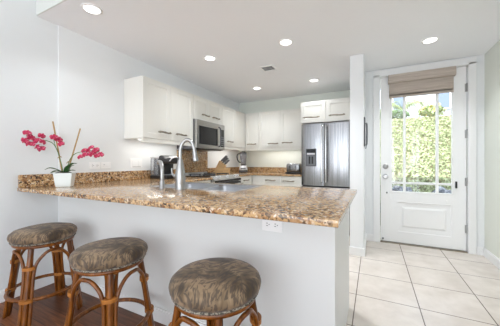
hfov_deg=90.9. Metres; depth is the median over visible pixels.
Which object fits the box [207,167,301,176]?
countertop
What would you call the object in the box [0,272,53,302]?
baseboard
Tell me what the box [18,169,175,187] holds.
backsplash
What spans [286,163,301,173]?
toaster
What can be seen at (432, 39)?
recessed light
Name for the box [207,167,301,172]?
backsplash
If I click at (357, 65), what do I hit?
wall partition
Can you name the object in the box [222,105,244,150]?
upper cabinet
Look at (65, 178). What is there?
orchid plant
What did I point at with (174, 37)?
ceiling
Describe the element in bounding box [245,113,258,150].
upper cabinet
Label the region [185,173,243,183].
range
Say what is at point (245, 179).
base cabinet
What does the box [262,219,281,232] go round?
wall outlet
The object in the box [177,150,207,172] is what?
backsplash
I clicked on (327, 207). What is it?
countertop
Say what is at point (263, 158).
wall
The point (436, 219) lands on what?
door
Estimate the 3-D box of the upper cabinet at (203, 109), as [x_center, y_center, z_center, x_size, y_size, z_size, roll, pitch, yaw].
[-0.773,-0.806,3.957,0.362,0.348,0.758,0,0,27]
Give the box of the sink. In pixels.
[150,182,259,191]
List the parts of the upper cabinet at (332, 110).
door, door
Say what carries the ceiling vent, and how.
in the ceiling at (174, 37)
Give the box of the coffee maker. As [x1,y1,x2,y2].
[150,155,177,178]
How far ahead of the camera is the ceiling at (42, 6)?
2.09 m
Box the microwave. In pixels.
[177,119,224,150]
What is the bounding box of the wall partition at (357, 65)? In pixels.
[350,54,364,247]
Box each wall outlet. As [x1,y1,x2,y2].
[89,162,99,168]
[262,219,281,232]
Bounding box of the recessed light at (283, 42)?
[279,38,292,45]
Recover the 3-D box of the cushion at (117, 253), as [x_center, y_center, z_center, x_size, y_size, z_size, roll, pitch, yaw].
[-0.824,0.524,1.457,0.406,0.087,0.406,0,0,-28]
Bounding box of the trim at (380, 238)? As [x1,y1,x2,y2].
[380,238,467,252]
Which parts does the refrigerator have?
door, handle, freezer drawer, handle, door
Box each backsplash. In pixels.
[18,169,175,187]
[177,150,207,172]
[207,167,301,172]
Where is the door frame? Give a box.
[373,57,475,254]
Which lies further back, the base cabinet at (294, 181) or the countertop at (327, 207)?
the base cabinet at (294, 181)
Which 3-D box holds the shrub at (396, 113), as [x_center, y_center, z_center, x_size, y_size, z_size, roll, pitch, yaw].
[5.679,-1.821,9.789,1.279,0.525,1.050,0,0,27]
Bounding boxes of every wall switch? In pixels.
[101,162,110,168]
[130,159,141,167]
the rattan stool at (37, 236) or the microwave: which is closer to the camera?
the rattan stool at (37, 236)
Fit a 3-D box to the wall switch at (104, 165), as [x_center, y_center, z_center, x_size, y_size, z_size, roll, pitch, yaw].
[-1.593,0.037,2.721,0.010,0.072,0.115,0,0,27]
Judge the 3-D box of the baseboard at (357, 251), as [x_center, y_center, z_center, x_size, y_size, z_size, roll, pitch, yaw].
[1.432,1.073,3.255,0.184,0.095,0.695,0,0,27]
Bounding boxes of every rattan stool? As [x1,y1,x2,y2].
[2,222,82,325]
[64,237,154,325]
[168,257,261,325]
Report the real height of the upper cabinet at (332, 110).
0.345 m
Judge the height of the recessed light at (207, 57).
0.008 m
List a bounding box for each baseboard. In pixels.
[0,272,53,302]
[476,246,482,254]
[483,248,499,268]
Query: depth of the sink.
2.32 m
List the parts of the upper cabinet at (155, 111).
door, light rail, door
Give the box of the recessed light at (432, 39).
[421,36,438,43]
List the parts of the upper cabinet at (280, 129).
door, light rail, door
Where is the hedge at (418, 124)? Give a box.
[380,115,450,202]
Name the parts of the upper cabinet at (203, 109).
door, door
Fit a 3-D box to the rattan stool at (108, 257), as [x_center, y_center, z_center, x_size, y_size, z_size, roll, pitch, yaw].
[-0.824,0.801,1.457,0.437,0.641,0.437,0,0,10]
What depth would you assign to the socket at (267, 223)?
1.35 m
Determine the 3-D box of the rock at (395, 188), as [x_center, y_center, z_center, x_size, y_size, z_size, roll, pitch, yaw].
[2.758,0.865,4.545,0.640,0.856,0.444,0,0,27]
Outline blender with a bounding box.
[237,151,247,172]
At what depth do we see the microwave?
3.78 m
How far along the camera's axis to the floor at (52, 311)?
1.82 m
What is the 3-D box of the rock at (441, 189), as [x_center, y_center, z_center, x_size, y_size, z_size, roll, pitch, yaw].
[3.361,0.828,4.267,0.620,0.828,0.439,0,0,27]
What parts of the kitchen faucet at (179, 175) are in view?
spout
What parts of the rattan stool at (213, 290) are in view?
leg, leg, leg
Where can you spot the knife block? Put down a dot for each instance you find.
(220, 168)
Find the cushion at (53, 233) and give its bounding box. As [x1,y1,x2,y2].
[7,222,77,244]
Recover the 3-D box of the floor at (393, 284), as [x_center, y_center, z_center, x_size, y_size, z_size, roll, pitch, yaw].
[0.739,1.170,3.098,4.140,0.100,3.600,0,0,27]
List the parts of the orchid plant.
flower, flower, flower, flower, flower, pot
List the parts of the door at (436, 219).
panel, panel moulding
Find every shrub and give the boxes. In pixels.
[380,109,410,118]
[418,103,446,116]
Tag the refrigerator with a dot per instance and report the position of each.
(325, 146)
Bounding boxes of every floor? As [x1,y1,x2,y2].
[0,283,165,325]
[346,226,499,325]
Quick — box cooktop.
[185,173,229,176]
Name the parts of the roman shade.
shade panel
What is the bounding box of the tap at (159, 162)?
[156,160,164,188]
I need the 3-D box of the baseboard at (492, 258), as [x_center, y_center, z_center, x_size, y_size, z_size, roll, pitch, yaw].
[1.815,1.073,0.981,0.016,0.095,4.383,0,0,27]
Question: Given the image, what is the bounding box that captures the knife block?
[213,161,229,173]
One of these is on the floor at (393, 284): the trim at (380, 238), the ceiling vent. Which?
the trim at (380, 238)
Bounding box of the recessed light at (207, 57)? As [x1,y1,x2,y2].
[203,55,215,60]
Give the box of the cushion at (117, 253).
[68,237,147,270]
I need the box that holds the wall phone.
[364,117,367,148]
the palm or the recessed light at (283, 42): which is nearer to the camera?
the recessed light at (283, 42)
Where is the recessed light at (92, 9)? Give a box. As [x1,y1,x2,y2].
[81,3,102,14]
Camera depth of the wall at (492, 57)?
2.75 m
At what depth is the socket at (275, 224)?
1.33 m
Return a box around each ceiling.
[36,0,66,15]
[38,0,499,102]
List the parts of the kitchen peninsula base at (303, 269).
baseboard, panel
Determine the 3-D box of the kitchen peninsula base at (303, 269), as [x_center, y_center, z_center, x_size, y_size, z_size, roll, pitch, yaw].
[-0.521,0.682,2.101,2.480,0.873,0.792,0,0,27]
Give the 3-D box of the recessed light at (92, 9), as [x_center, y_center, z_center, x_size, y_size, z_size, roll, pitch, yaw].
[-1.332,-1.286,2.074,0.160,0.008,0.160,0,0,27]
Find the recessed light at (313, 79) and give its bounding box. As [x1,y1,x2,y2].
[309,78,318,81]
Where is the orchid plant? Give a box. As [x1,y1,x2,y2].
[21,121,103,186]
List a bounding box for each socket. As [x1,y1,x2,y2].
[265,221,269,227]
[273,222,278,228]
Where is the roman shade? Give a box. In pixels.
[388,66,455,98]
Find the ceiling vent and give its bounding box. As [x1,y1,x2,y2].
[259,64,276,71]
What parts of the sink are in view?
bowl, bowl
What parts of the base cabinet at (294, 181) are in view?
drawer, drawer, drawer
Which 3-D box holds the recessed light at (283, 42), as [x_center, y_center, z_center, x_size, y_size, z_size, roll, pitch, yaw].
[0.387,-1.286,2.645,0.160,0.008,0.160,0,0,27]
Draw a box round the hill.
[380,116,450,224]
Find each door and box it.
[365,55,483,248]
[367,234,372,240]
[381,66,467,250]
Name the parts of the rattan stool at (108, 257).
leg, leg, leg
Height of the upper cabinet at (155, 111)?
0.753 m
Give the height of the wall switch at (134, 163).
0.115 m
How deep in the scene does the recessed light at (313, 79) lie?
3.87 m
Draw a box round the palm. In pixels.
[380,100,428,116]
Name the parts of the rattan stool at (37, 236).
leg, leg, leg, leg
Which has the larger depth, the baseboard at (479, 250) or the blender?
the blender
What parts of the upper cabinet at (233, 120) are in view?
door, light rail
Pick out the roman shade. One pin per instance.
(439, 80)
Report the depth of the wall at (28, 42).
2.29 m
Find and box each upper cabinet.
[124,76,192,145]
[193,94,221,124]
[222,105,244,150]
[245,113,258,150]
[259,108,302,150]
[301,97,349,123]
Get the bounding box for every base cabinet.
[241,176,251,184]
[252,175,302,186]
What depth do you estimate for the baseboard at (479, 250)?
2.96 m
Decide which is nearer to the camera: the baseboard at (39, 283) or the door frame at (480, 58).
the baseboard at (39, 283)
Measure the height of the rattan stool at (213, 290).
0.641 m
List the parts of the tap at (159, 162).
spout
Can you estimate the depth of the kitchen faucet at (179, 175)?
1.93 m
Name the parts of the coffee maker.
water tank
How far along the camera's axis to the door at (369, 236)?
3.49 m
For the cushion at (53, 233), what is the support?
on the rattan stool at (37, 236)
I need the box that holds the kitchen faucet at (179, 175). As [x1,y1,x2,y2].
[171,138,198,189]
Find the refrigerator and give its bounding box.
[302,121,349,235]
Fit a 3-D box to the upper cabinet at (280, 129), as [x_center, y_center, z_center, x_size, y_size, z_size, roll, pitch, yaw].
[0.656,-0.604,4.763,0.951,0.753,0.362,0,0,27]
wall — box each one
[0,0,238,289]
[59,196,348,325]
[239,90,349,183]
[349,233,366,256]
[484,40,499,258]
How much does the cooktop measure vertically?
0.045 m
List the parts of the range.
control panel, oven door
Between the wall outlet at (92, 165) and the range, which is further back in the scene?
the range
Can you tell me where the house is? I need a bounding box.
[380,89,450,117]
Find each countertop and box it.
[17,169,356,227]
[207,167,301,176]
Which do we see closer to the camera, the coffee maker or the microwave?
the coffee maker
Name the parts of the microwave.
door, control panel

